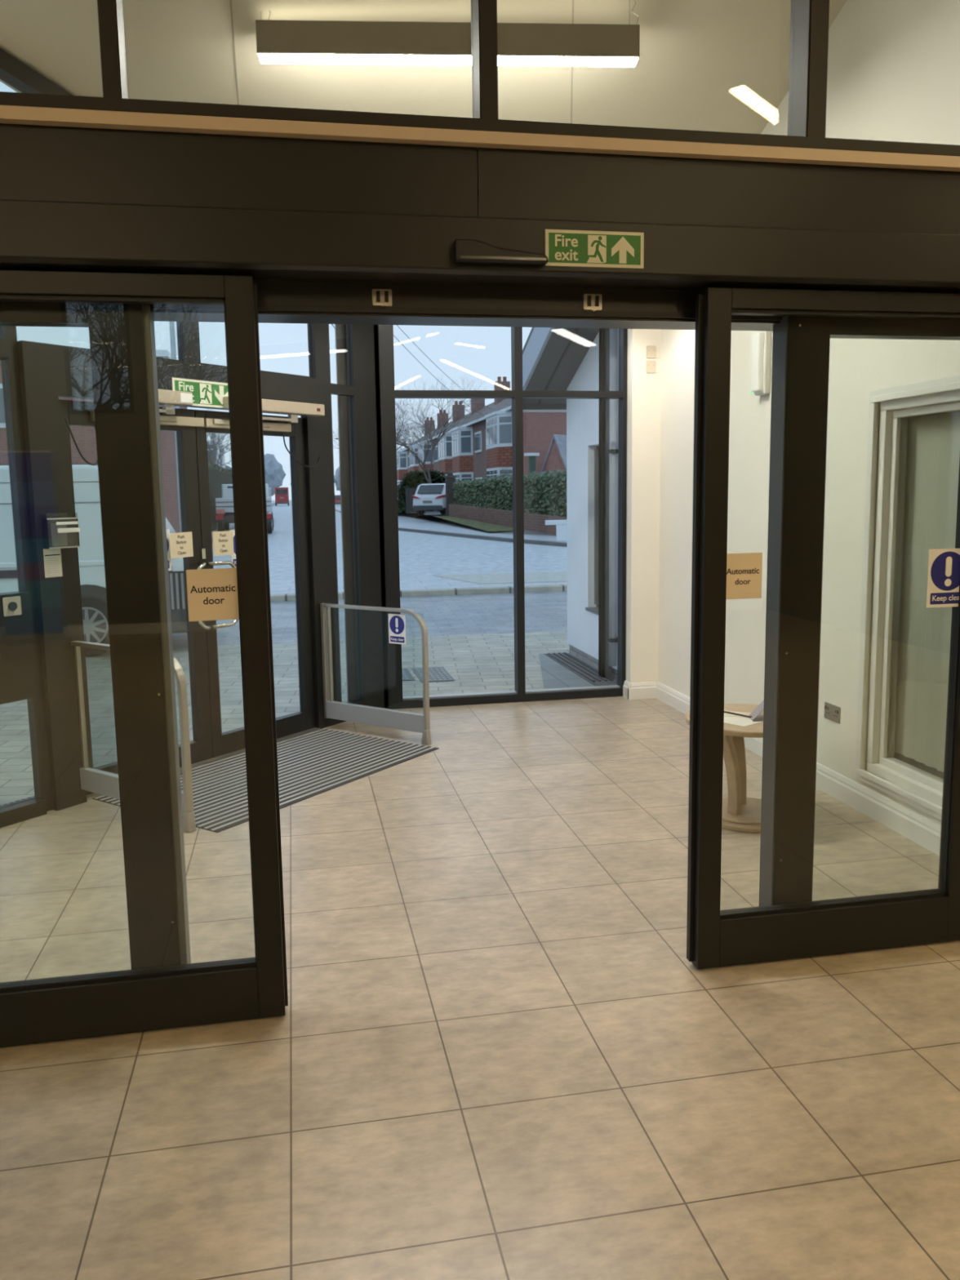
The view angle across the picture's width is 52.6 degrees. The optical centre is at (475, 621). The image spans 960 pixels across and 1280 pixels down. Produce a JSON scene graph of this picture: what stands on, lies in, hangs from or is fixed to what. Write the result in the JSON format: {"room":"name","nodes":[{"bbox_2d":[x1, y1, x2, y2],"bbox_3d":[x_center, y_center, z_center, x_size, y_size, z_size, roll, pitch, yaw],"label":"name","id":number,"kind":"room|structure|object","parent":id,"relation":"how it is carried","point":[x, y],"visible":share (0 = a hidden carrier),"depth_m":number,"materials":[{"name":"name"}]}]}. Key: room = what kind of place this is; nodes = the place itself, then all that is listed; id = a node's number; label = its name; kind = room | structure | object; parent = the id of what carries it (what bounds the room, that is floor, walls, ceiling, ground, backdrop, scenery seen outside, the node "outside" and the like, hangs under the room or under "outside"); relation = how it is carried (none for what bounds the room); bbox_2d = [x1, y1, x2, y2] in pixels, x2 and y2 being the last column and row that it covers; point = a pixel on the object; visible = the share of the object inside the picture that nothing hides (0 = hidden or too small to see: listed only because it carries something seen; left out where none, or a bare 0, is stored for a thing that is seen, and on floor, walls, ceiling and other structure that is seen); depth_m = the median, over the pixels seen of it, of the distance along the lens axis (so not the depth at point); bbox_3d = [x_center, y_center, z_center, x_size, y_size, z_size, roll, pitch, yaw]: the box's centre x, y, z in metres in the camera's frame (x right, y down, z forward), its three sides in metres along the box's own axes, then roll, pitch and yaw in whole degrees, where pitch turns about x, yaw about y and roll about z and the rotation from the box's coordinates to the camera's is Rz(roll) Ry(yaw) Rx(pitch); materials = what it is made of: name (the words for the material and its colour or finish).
{"room":"entrance lobby","nodes":[
{"label":"entrance lobby","id":0,"kind":"room"},
{"bbox_2d":[0,0,847,133],"bbox_3d":[-1.328,-2.846,4.609,6.500,1.728,4.300,-2,8,-11],"label":"ceiling","id":1,"kind":"structure","parent":0,"point":[708,65],"depth_m":4.84,"materials":[{"name":"beige paint"}]},
{"bbox_2d":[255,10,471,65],"bbox_3d":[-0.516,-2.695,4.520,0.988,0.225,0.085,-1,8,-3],"label":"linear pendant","id":2,"kind":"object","parent":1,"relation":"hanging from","point":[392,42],"depth_m":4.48,"materials":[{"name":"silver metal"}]},
{"bbox_2d":[258,53,637,66],"bbox_3d":[-0.120,-2.631,4.552,1.763,0.012,0.073,-1,8,-3],"label":"diffuser","id":3,"kind":"object","parent":2,"relation":"attached to","point":[504,60],"depth_m":4.54,"materials":[{"name":"white plastic"}]},
{"bbox_2d":[497,0,639,66],"bbox_3d":[0.432,-2.750,4.570,0.669,0.291,0.085,-1,8,-3],"label":"linear pendant","id":4,"kind":"object","parent":1,"relation":"hanging from","point":[518,44],"depth_m":4.54,"materials":[{"name":"silver metal"}]},
{"bbox_2d":[0,696,959,1279],"bbox_3d":[0.655,1.512,0.913,10.700,0.060,13.350,-2,8,-11],"label":"floor","id":5,"kind":"structure","parent":0,"point":[497,1051],"depth_m":2.77,"materials":[{"name":"tile"}]},
{"bbox_2d":[71,640,195,832],"bbox_3d":[-1.734,0.555,4.856,0.896,0.866,0.048,4,9,34],"label":"guard rail","id":6,"kind":"object","parent":5,"relation":"on","point":[92,780],"visible":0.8,"depth_m":4.91,"materials":[{"name":"silver metal"}]},
{"bbox_2d":[86,727,319,799],"bbox_3d":[-1.590,0.841,5.923,0.045,0.012,1.800,4,9,34],"label":"trim","id":7,"kind":"structure","parent":5,"relation":"on","point":[91,796],"depth_m":6.00,"materials":[{"name":"silver metal"}]},
{"bbox_2d":[92,728,439,832],"bbox_3d":[-1.143,0.872,5.657,0.990,0.007,1.790,4,9,34],"label":"entrance mat","id":8,"kind":"object","parent":5,"relation":"on","point":[311,764],"visible":0.71,"depth_m":5.66,"materials":[{"name":"grey"}]},
{"bbox_2d":[320,603,431,745],"bbox_3d":[-0.670,0.331,6.402,0.895,0.866,0.048,4,9,34],"label":"guard rail","id":9,"kind":"object","parent":5,"relation":"on","point":[375,716],"visible":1,"depth_m":6.42,"materials":[{"name":"silver metal"}]},
{"bbox_2d":[388,613,405,644],"bbox_3d":[-0.506,0.048,6.236,0.138,0.192,0.003,4,9,34],"label":"sign","id":10,"kind":"object","parent":9,"relation":"attached to","point":[397,623],"visible":1,"depth_m":6.23,"materials":[{"name":"white plastic"}]},
{"bbox_2d":[684,703,763,832],"bbox_3d":[1.323,0.709,4.729,0.600,0.500,0.600,-2,8,-11],"label":"side table","id":11,"kind":"object","parent":5,"relation":"on","point":[740,813],"visible":0.45,"depth_m":4.66,"materials":[{"name":"brown wood"}]},
{"bbox_2d":[724,710,761,726],"bbox_3d":[1.231,0.464,4.679,0.210,0.002,0.297,-7,10,-39],"label":"paper sheet","id":12,"kind":"object","parent":11,"relation":"on","point":[738,721],"visible":0.43,"depth_m":4.60,"materials":[{"name":"beige paper"}]},
{"bbox_2d":[748,700,764,721],"bbox_3d":[1.376,0.419,4.647,0.123,0.088,0.145,0,8,6],"label":"leaflet","id":13,"kind":"object","parent":11,"relation":"on","point":[755,713],"visible":0.54,"depth_m":4.64,"materials":[{"name":"grey paper"}]},
{"bbox_2d":[522,327,618,680],"bbox_3d":[1.145,-1.429,8.787,1.030,3.866,2.540,-2,8,-11],"label":"wall","id":14,"kind":"structure","parent":0,"point":[554,358],"depth_m":9.15,"materials":[{"name":"paint"}]},
{"bbox_2d":[607,328,617,666],"bbox_3d":[1.164,-1.144,8.141,0.090,3.073,0.100,-2,8,-11],"label":"downpipe","id":15,"kind":"object","parent":14,"relation":"attached to","point":[612,451],"visible":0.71,"depth_m":8.13,"materials":[{"name":"grey"}]},
{"bbox_2d":[626,328,661,684],"bbox_3d":[0.261,-1.070,7.213,2.230,3.400,0.270,-2,8,-11],"label":"wall","id":16,"kind":"structure","parent":0,"point":[643,388],"depth_m":7.30,"materials":[{"name":"beige paint"}]},
{"bbox_2d":[0,48,384,828],"bbox_3d":[-2.311,-1.223,4.635,0.100,4.466,5.770,4,9,34],"label":"window","id":17,"kind":"structure","parent":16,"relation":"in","point":[37,666],"depth_m":5.00,"materials":[{"name":"metal"}]},
{"bbox_2d":[2,595,22,616],"bbox_3d":[-2.260,-0.075,4.736,0.010,0.092,0.090,4,9,34],"label":"button","id":18,"kind":"object","parent":17,"relation":"attached to","point":[11,605],"visible":1,"depth_m":4.73,"materials":[{"name":"silver metal"}]},
{"bbox_2d":[43,548,62,577],"bbox_3d":[-2.135,-0.297,4.902,0.002,0.145,0.095,4,9,34],"label":"paper notice","id":19,"kind":"object","parent":17,"relation":"attached to","point":[52,557],"visible":0.98,"depth_m":4.90,"materials":[{"name":"beige paper"}]},
{"bbox_2d":[46,517,79,549],"bbox_3d":[-2.092,-0.460,4.904,0.052,0.175,0.175,4,9,34],"label":"holder","id":20,"kind":"object","parent":17,"relation":"attached to","point":[60,530],"visible":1,"depth_m":4.90,"materials":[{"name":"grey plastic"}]},
{"bbox_2d":[58,399,213,795],"bbox_3d":[-1.876,-0.146,5.425,0.117,2.092,0.907,4,9,34],"label":"door","id":21,"kind":"structure","parent":17,"relation":"attached to","point":[77,413],"depth_m":5.66,"materials":[{"name":"metal"}]},
{"bbox_2d":[64,417,97,465],"bbox_3d":[-2.019,-0.925,5.013,0.046,0.236,0.211,2,8,22],"label":"cable","id":22,"kind":"object","parent":21,"relation":"attached to","point":[65,419],"visible":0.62,"depth_m":4.96,"materials":[{"name":"black rubber"}]},
{"bbox_2d":[89,410,204,426],"bbox_3d":[-1.803,-1.123,5.388,0.048,0.052,0.730,4,9,34],"label":"sensor","id":23,"kind":"object","parent":21,"relation":"attached to","point":[164,420],"visible":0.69,"depth_m":5.54,"materials":[{"name":"beige"}]},
{"bbox_2d":[165,528,171,570],"bbox_3d":[-1.813,-0.404,5.527,0.003,0.240,0.185,4,9,34],"label":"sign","id":24,"kind":"object","parent":21,"relation":"attached to","point":[169,558],"visible":0.02,"depth_m":5.59,"materials":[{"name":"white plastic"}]},
{"bbox_2d":[168,531,193,558],"bbox_3d":[-1.709,-0.445,5.640,0.002,0.148,0.162,4,9,34],"label":"notice","id":25,"kind":"object","parent":21,"relation":"attached to","point":[181,543],"visible":1,"depth_m":5.64,"materials":[{"name":"beige paper"}]},
{"bbox_2d":[158,389,192,414],"bbox_3d":[-1.766,-1.198,5.268,0.091,0.123,0.512,4,9,34],"label":"operator","id":26,"kind":"object","parent":17,"relation":"attached to","point":[168,399],"visible":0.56,"depth_m":5.37,"materials":[{"name":"beige"}]},
{"bbox_2d":[172,377,228,408],"bbox_3d":[-1.570,-1.319,5.622,0.004,0.147,0.450,4,9,34],"label":"exit sign","id":27,"kind":"object","parent":17,"relation":"attached to","point":[205,393],"visible":0.62,"depth_m":5.62,"materials":[{"name":"green plastic"}]},
{"bbox_2d":[194,409,315,757],"bbox_3d":[-1.371,-0.252,6.160,0.117,2.092,0.908,4,9,34],"label":"door","id":28,"kind":"structure","parent":17,"relation":"attached to","point":[223,743],"depth_m":6.37,"materials":[{"name":"metal"}]},
{"bbox_2d":[212,530,234,555],"bbox_3d":[-1.533,-0.475,5.896,0.002,0.149,0.158,4,9,34],"label":"notice","id":29,"kind":"object","parent":28,"relation":"attached to","point":[223,541],"visible":1,"depth_m":5.89,"materials":[{"name":"beige paper"}]},
{"bbox_2d":[203,417,291,431],"bbox_3d":[-1.393,-1.209,5.984,0.048,0.052,0.695,4,9,34],"label":"sensor","id":30,"kind":"object","parent":28,"relation":"attached to","point":[208,423],"visible":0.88,"depth_m":6.05,"materials":[{"name":"beige"}]},
{"bbox_2d":[222,396,324,422],"bbox_3d":[-1.240,-1.309,6.034,0.090,0.123,0.785,4,9,34],"label":"operator","id":31,"kind":"object","parent":17,"relation":"attached to","point":[293,409],"visible":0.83,"depth_m":6.09,"materials":[{"name":"beige"}]},
{"bbox_2d":[334,324,389,708],"bbox_3d":[-0.825,-0.855,7.049,0.300,3.050,0.140,-2,8,-11],"label":"trim","id":32,"kind":"structure","parent":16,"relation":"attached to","point":[340,329],"depth_m":6.99,"materials":[{"name":"metal"}]},
{"bbox_2d":[373,324,627,709],"bbox_3d":[0.202,-0.869,7.259,1.915,2.990,0.110,-2,8,-11],"label":"window","id":33,"kind":"structure","parent":16,"relation":"in","point":[388,394],"depth_m":7.22,"materials":[{"name":"black"}]},
{"bbox_2d":[622,680,656,699],"bbox_3d":[1.270,0.524,7.521,0.222,0.128,0.132,-2,8,-11],"label":"baseboard","id":34,"kind":"structure","parent":16,"relation":"attached to","point":[645,690],"depth_m":7.46,"materials":[{"name":"white paint"}]},
{"bbox_2d":[645,360,656,373],"bbox_3d":[1.294,-1.881,7.161,0.075,0.090,0.009,-2,8,-11],"label":"blank plate","id":35,"kind":"object","parent":16,"relation":"attached to","point":[651,366],"visible":1,"depth_m":7.16,"materials":[{"name":"beige plastic"}]},
{"bbox_2d":[646,345,656,358],"bbox_3d":[1.292,-1.986,7.147,0.075,0.090,0.009,-2,8,-11],"label":"blank plate","id":36,"kind":"object","parent":16,"relation":"attached to","point":[651,349],"visible":1,"depth_m":7.14,"materials":[{"name":"beige plastic"}]},
{"bbox_2d":[657,0,959,825],"bbox_3d":[1.796,-1.462,5.438,0.170,4.600,4.200,-2,8,-11],"label":"wall","id":37,"kind":"structure","parent":0,"point":[893,74],"depth_m":4.92,"materials":[{"name":"beige paint"}]},
{"bbox_2d":[0,301,959,969],"bbox_3d":[-0.904,0.157,2.930,6.180,2.140,0.114,-2,8,-11],"label":"door frame","id":38,"kind":"structure","parent":37,"relation":"in","point":[122,348],"depth_m":2.96,"materials":[{"name":"black metal"}]},
{"bbox_2d":[750,330,771,395],"bbox_3d":[1.641,-1.491,5.597,0.075,0.360,0.125,-2,8,-11],"label":"emergency light","id":39,"kind":"object","parent":37,"relation":"attached to","point":[761,356],"visible":0.9,"depth_m":5.55,"materials":[{"name":"white plastic"}]},
{"bbox_2d":[751,332,764,391],"bbox_3d":[1.623,-1.493,5.594,0.040,0.325,0.095,-2,8,-11],"label":"diffuser","id":40,"kind":"object","parent":39,"relation":"attached to","point":[757,339],"depth_m":5.56,"materials":[{"name":"white plastic"}]},
{"bbox_2d":[656,681,941,856],"bbox_3d":[1.755,0.770,5.620,0.022,0.128,3.860,-2,8,-11],"label":"baseboard","id":41,"kind":"structure","parent":37,"relation":"attached to","point":[926,833],"depth_m":4.75,"materials":[{"name":"white paint"}]},
{"bbox_2d":[824,702,840,724],"bbox_3d":[1.855,0.474,5.054,0.008,0.086,0.147,-2,8,-11],"label":"power socket","id":42,"kind":"object","parent":37,"relation":"attached to","point":[833,713],"visible":1,"depth_m":5.05,"materials":[{"name":"grey"}]},
{"bbox_2d":[854,374,959,820],"bbox_3d":[2.109,-0.107,4.136,0.258,2.050,1.300,-2,8,-11],"label":"window","id":43,"kind":"structure","parent":37,"relation":"in","point":[895,404],"depth_m":4.60,"materials":[{"name":"white paint"}]},
{"bbox_2d":[893,410,959,772],"bbox_3d":[2.135,-0.107,4.116,0.035,1.635,1.052,-2,8,-11],"label":"vertical blind","id":44,"kind":"object","parent":43,"relation":"attached to","point":[933,443],"visible":0.73,"depth_m":4.46,"materials":[{"name":"grey fabric"}]},
{"bbox_3d":[3.822,-1.257,3.671,3.250,4.600,0.150,-2,8,-11],"label":"wall","id":45,"kind":"structure","parent":0,"visible":0},
{"bbox_2d":[0,269,288,1047],"bbox_3d":[-1.102,0.142,2.785,1.020,2.197,0.060,-2,8,-11],"label":"door","id":46,"kind":"structure","parent":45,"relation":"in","point":[52,1009],"depth_m":2.86,"materials":[{"name":"metal"}]},
{"bbox_2d":[186,567,239,621],"bbox_3d":[-0.761,-0.078,2.814,0.145,0.152,0.002,-2,8,-11],"label":"notice","id":47,"kind":"object","parent":46,"relation":"attached to","point":[212,593],"visible":1,"depth_m":2.81,"materials":[{"name":"beige paper"}]},
{"bbox_2d":[372,288,391,309],"bbox_3d":[-0.279,-0.958,2.891,0.058,0.059,0.020,-2,8,-11],"label":"sensor","id":48,"kind":"object","parent":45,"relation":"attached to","point":[380,297],"visible":1,"depth_m":2.88,"materials":[{"name":"beige plastic"}]},
{"bbox_2d":[0,0,959,156],"bbox_3d":[-1.425,-2.261,2.383,7.450,1.906,0.120,-2,8,-11],"label":"window","id":49,"kind":"structure","parent":45,"relation":"in","point":[809,19],"depth_m":2.72,"materials":[{"name":"black"}]},
{"bbox_2d":[0,123,959,331],"bbox_3d":[-1.426,-1.082,2.645,7.450,0.437,0.340,-2,8,-11],"label":"door header","id":50,"kind":"structure","parent":45,"relation":"attached to","point":[317,226],"depth_m":2.78,"materials":[{"name":"metal"}]},
{"bbox_2d":[0,105,959,171],"bbox_3d":[-1.410,-1.301,2.511,7.450,0.032,0.150,-2,8,-11],"label":"trim","id":51,"kind":"structure","parent":45,"relation":"attached to","point":[9,114],"depth_m":2.69,"materials":[{"name":"beige wood"}]},
{"bbox_2d":[453,239,548,265],"bbox_3d":[0.072,-1.041,2.736,0.267,0.056,0.050,-2,8,-11],"label":"sensor","id":52,"kind":"object","parent":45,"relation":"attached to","point":[464,251],"visible":1,"depth_m":2.71,"materials":[{"name":"black plastic"}]},
{"bbox_2d":[582,293,602,312],"bbox_3d":[0.362,-0.984,3.010,0.058,0.059,0.020,-2,8,-11],"label":"sensor","id":53,"kind":"object","parent":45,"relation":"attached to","point":[592,302],"visible":1,"depth_m":3.00,"materials":[{"name":"beige plastic"}]},
{"bbox_2d":[545,229,644,268],"bbox_3d":[0.345,-1.077,2.807,0.296,0.100,0.004,-2,8,-11],"label":"exit sign","id":54,"kind":"object","parent":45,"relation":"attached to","point":[575,248],"visible":1,"depth_m":2.81,"materials":[{"name":"green plastic"}]},
{"bbox_2d":[686,287,959,968],"bbox_3d":[1.206,0.049,3.213,1.022,2.197,0.060,-2,8,-11],"label":"door","id":55,"kind":"structure","parent":45,"relation":"in","point":[716,937],"depth_m":3.17,"materials":[{"name":"metal"}]},
{"bbox_2d":[725,552,762,599],"bbox_3d":[0.857,-0.146,3.114,0.132,0.147,0.002,-2,8,-11],"label":"notice","id":56,"kind":"object","parent":55,"relation":"attached to","point":[744,571],"visible":1,"depth_m":3.12,"materials":[{"name":"beige paper"}]},
{"bbox_2d":[926,548,959,608],"bbox_3d":[1.582,-0.146,3.252,0.150,0.196,0.003,-2,8,-11],"label":"sign","id":57,"kind":"object","parent":55,"relation":"attached to","point":[944,564],"visible":1,"depth_m":3.25,"materials":[{"name":"white plastic"}]},
{"label":"outside","id":58,"kind":"structure","parent":0,"visible":0},
{"bbox_2d":[334,504,567,542],"bbox_3d":[-13.209,-19.778,161.304,25.500,0.050,275.750,-2,8,-11],"label":"pavement","id":59,"kind":"structure","parent":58,"point":[404,522],"depth_m":42.49,"materials":[{"name":"grey concrete"}]},
{"bbox_2d":[545,520,567,541],"bbox_3d":[2.672,-2.810,29.962,1.090,0.660,0.100,-2,8,-11],"label":"sign","id":60,"kind":"structure","parent":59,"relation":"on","point":[561,525],"depth_m":29.92,"materials":[{"name":"white plastic"}]},
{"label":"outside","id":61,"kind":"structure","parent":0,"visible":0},
{"bbox_2d":[423,511,555,535],"bbox_3d":[2.240,-21.088,167.857,52.650,0.330,268.400,-2,8,-11],"label":"forecourt","id":62,"kind":"structure","parent":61,"point":[427,513],"depth_m":36.95,"materials":[{"name":"grey concrete"}]},
{"bbox_2d":[336,373,488,511],"bbox_3d":[-4.523,-11.591,61.092,9.638,9.404,9.434,-8,10,-41],"label":"bare tree","id":63,"kind":"object","parent":62,"relation":"on","point":[423,425],"visible":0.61,"depth_m":60.40,"materials":[{"name":"brown plant"}]},
{"bbox_2d":[404,488,425,513],"bbox_3d":[-3.605,-7.215,57.964,1.250,1.500,0.120,-2,8,-11],"label":"fence","id":64,"kind":"object","parent":62,"relation":"on","point":[408,493],"visible":0.56,"depth_m":57.83,"materials":[{"name":"grey"}]},
{"bbox_2d":[396,417,437,488],"bbox_3d":[-3.501,-16.670,101.424,9.230,9.850,9.230,-2,8,-11],"label":"brick house","id":65,"kind":"structure","parent":62,"relation":"on","point":[403,462],"depth_m":100.47,"materials":[{"name":"brick"}]},
{"bbox_2d":[397,469,445,514],"bbox_3d":[-3.365,-8.564,63.932,3.996,2.938,0.455,-2,8,-11],"label":"bush","id":66,"kind":"object","parent":62,"relation":"on","point":[412,479],"visible":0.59,"depth_m":63.70,"materials":[{"name":"green plant"}]},
{"bbox_2d":[411,483,445,515],"bbox_3d":[-1.673,-6.734,53.424,1.938,1.710,4.338,3,8,25],"label":"parked car","id":67,"kind":"object","parent":62,"relation":"on","point":[429,496],"visible":0.56,"depth_m":51.64,"materials":[{"name":"white paint"}]},
{"bbox_2d":[408,409,466,471],"bbox_3d":[-1.788,-15.497,92.461,9.230,9.850,9.230,-2,8,-11],"label":"brick house","id":68,"kind":"structure","parent":62,"relation":"on","point":[413,461],"depth_m":90.30,"materials":[{"name":"brick"}]},
{"bbox_2d":[444,470,456,515],"bbox_3d":[-1.319,-6.740,50.831,0.560,2.380,0.550,-2,8,-11],"label":"gate post","id":69,"kind":"object","parent":62,"relation":"on","point":[450,479],"visible":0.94,"depth_m":50.60,"materials":[{"name":"brick"}]},
{"bbox_2d":[417,400,485,472],"bbox_3d":[-0.075,-14.325,83.498,9.230,9.850,9.230,-2,8,-11],"label":"brick house","id":70,"kind":"structure","parent":62,"relation":"on","point":[435,465],"depth_m":82.54,"materials":[{"name":"brick"}]},
{"bbox_2d":[434,398,494,475],"bbox_3d":[1.637,-13.152,74.535,9.230,9.850,9.230,-2,8,-11],"label":"brick house","id":71,"kind":"structure","parent":62,"relation":"on","point":[445,449],"depth_m":71.69,"materials":[{"name":"brick"}]},
{"bbox_2d":[450,376,511,482],"bbox_3d":[3.350,-11.979,65.572,9.230,9.850,9.230,-2,8,-11],"label":"brick house","id":72,"kind":"structure","parent":62,"relation":"on","point":[467,442],"depth_m":64.50,"materials":[{"name":"brick"}]},
{"bbox_2d":[448,503,566,535],"bbox_3d":[0.967,-4.335,41.600,0.250,1.250,18.250,-3,8,-14],"label":"wall","id":73,"kind":"structure","parent":62,"relation":"on","point":[532,522],"depth_m":40.67,"materials":[{"name":"brick"}]},
{"bbox_2d":[452,469,566,517],"bbox_3d":[1.745,-5.473,41.624,1.521,1.911,18.493,-3,8,-14],"label":"clipped hedge","id":74,"kind":"object","parent":62,"relation":"on","point":[544,493],"visible":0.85,"depth_m":38.30,"materials":[{"name":"green plant"}]},
{"bbox_2d":[477,400,566,478],"bbox_3d":[5.088,-10.790,56.478,9.230,9.850,9.500,-2,8,-11],"label":"brick house","id":75,"kind":"structure","parent":62,"relation":"on","point":[539,428],"depth_m":52.40,"materials":[{"name":"brick"}]},
{"bbox_2d":[524,453,539,473],"bbox_3d":[2.610,-6.236,45.053,0.630,3.130,0.400,-2,8,-11],"label":"pole","id":76,"kind":"object","parent":62,"relation":"on","point":[531,455],"visible":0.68,"depth_m":44.81,"materials":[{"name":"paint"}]},
{"bbox_2d":[540,434,566,472],"bbox_3d":[4.682,-6.812,46.327,1.520,4.070,3.380,5,10,38],"label":"gable","id":77,"kind":"object","parent":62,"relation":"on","point":[556,456],"visible":0.22,"depth_m":44.95,"materials":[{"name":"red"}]},
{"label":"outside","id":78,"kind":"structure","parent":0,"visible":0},
{"bbox_2d":[172,591,567,647],"bbox_3d":[-2.441,-0.024,13.131,60.000,0.050,4.500,-2,8,-11],"label":"road","id":79,"kind":"structure","parent":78,"point":[544,611],"depth_m":12.95,"materials":[{"name":"grey asphalt"}]},
{"bbox_2d":[270,584,567,601],"bbox_3d":[-2.867,-0.365,15.351,60.001,0.140,0.220,-2,8,-11],"label":"kerb","id":80,"kind":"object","parent":79,"relation":"on","point":[549,588],"depth_m":15.75,"materials":[{"name":"concrete"}]},
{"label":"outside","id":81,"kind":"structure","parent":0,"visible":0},
{"bbox_2d":[211,500,275,537],"bbox_3d":[-51.410,-18.364,155.190,37.100,0.050,273.800,-2,8,-11],"label":"pavement","id":82,"kind":"structure","parent":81,"point":[231,525],"depth_m":50.58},
{"bbox_2d":[0,350,186,533],"bbox_3d":[-15.987,-6.103,35.409,10.400,6.400,7.900,-2,8,-11],"label":"building","id":83,"kind":"structure","parent":82,"relation":"on","point":[85,437],"depth_m":32.24,"materials":[{"name":"red brick"}]},
{"bbox_2d":[168,321,182,532],"bbox_3d":[-8.250,-5.973,29.052,1.530,7.510,0.209,-2,8,-11],"label":"column","id":84,"kind":"structure","parent":82,"relation":"on","point":[172,336],"depth_m":28.65,"materials":[{"name":"grey concrete"}]},
{"bbox_2d":[206,408,231,466],"bbox_3d":[-19.871,-11.487,69.977,7.766,8.096,5.983,-7,10,-40],"label":"street tree","id":85,"kind":"object","parent":82,"relation":"on","point":[214,460],"visible":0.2,"depth_m":70.14,"materials":[{"name":"grey plant"}]},
{"bbox_2d":[208,460,232,531],"bbox_3d":[-13.771,-6.525,50.705,1.438,3.238,20.312,-2,8,-11],"label":"hedge","id":86,"kind":"object","parent":82,"relation":"on","point":[218,475],"visible":0.33,"depth_m":45.33,"materials":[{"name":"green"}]},
{"bbox_2d":[264,453,285,496],"bbox_3d":[-41.237,-28.570,193.756,6.656,9.816,6.768,-2,8,-11],"label":"tree","id":87,"kind":"object","parent":82,"relation":"on","point":[275,473],"visible":0.48,"depth_m":191.54,"materials":[{"name":"grey plant"}]},
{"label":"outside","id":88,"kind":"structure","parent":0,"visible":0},
{"bbox_2d":[269,571,567,594],"bbox_3d":[-3.137,-0.589,16.758,60.000,0.050,2.830,-2,8,-11],"label":"pavement","id":89,"kind":"structure","parent":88,"point":[411,582],"depth_m":16.64,"materials":[{"name":"grey concrete"}]},
{"bbox_2d":[432,571,567,584],"bbox_3d":[1.311,-0.814,17.697,3.900,0.010,2.200,-2,8,-11],"label":"kerb","id":90,"kind":"object","parent":89,"relation":"on","point":[555,576],"visible":0.57,"depth_m":17.63,"materials":[{"name":"grey concrete"}]},
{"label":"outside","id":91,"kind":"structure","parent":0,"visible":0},
{"bbox_2d":[0,631,569,804],"bbox_3d":[-2.490,1.006,5.404,21.000,0.050,10.800,-2,8,-11],"label":"paving","id":92,"kind":"object","parent":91,"point":[476,663],"visible":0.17,"depth_m":8.58,"materials":[{"name":"grey concrete"}]},
{"bbox_2d":[0,464,186,657],"bbox_3d":[-5.818,-0.670,10.623,5.400,1.989,1.964,-2,8,-11],"label":"van","id":93,"kind":"object","parent":92,"relation":"on","point":[85,477],"visible":0.37,"depth_m":10.02,"materials":[{"name":"white paint"}]},
{"bbox_2d":[168,570,186,609],"bbox_3d":[-3.157,-0.320,10.224,0.275,0.420,0.022,-2,8,-11],"label":"grille","id":94,"kind":"object","parent":93,"relation":"attached to","point":[176,578],"depth_m":10.22,"materials":[{"name":"grey metal"}]},
{"bbox_2d":[411,666,454,682],"bbox_3d":[-0.394,0.480,8.856,0.300,0.007,0.680,-2,8,-11],"label":"manhole cover","id":95,"kind":"object","parent":92,"relation":"on","point":[437,673],"visible":0.8,"depth_m":8.82,"materials":[{"name":"grey metal"}]},
{"bbox_2d":[538,653,616,688],"bbox_3d":[0.748,0.468,8.867,0.770,0.010,2.040,-2,8,-11],"label":"pavement","id":96,"kind":"structure","parent":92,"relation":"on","point":[554,675],"depth_m":8.66,"materials":[{"name":"grey concrete"}]},
{"bbox_2d":[544,652,617,685],"bbox_3d":[0.984,0.435,8.990,0.240,0.017,1.840,-2,8,-11],"label":"grille","id":97,"kind":"object","parent":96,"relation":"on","point":[580,668],"visible":0.93,"depth_m":8.96,"materials":[{"name":"grey metal"}]},
{"bbox_2d":[595,328,613,679],"bbox_3d":[1.111,-1.062,8.362,0.120,3.152,0.150,-2,8,-11],"label":"steel column","id":98,"kind":"structure","parent":92,"relation":"on","point":[605,670],"depth_m":8.35,"materials":[{"name":"grey metal"}]},
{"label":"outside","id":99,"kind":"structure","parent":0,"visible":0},
{"bbox_2d":[212,500,567,580],"bbox_3d":[-29.573,-18.605,155.123,120.000,0.030,282.000,-2,8,-11],"label":"road","id":100,"kind":"structure","parent":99,"point":[420,553],"depth_m":26.19,"materials":[{"name":"grey asphalt"}]},
{"bbox_2d":[215,483,274,533],"bbox_3d":[-10.187,-5.023,43.055,2.308,2.149,5.223,-2,8,-11],"label":"pickup truck","id":101,"kind":"object","parent":100,"relation":"on","point":[224,505],"visible":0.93,"depth_m":40.77,"materials":[{"name":"white paint"}]},
{"bbox_2d":[275,487,288,506],"bbox_3d":[-29.607,-19.106,148.348,2.088,2.759,5.060,-2,8,-11],"label":"delivery van","id":102,"kind":"object","parent":100,"relation":"on","point":[282,495],"visible":0.99,"depth_m":145.93,"materials":[{"name":"red paint"}]},
{"bbox_2d":[335,509,567,546],"bbox_3d":[-13.284,-19.733,161.167,25.700,0.120,276.000,-2,8,-11],"label":"kerb","id":103,"kind":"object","parent":100,"relation":"on","point":[442,533],"depth_m":33.99,"materials":[{"name":"grey concrete"}]},
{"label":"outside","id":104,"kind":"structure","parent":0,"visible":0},
{"bbox_2d":[435,515,524,531],"bbox_3d":[-0.124,-4.447,43.532,1.400,0.287,14.000,-2,8,-11],"label":"verge","id":105,"kind":"structure","parent":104,"point":[486,526],"depth_m":41.29,"materials":[{"name":"green plant"}]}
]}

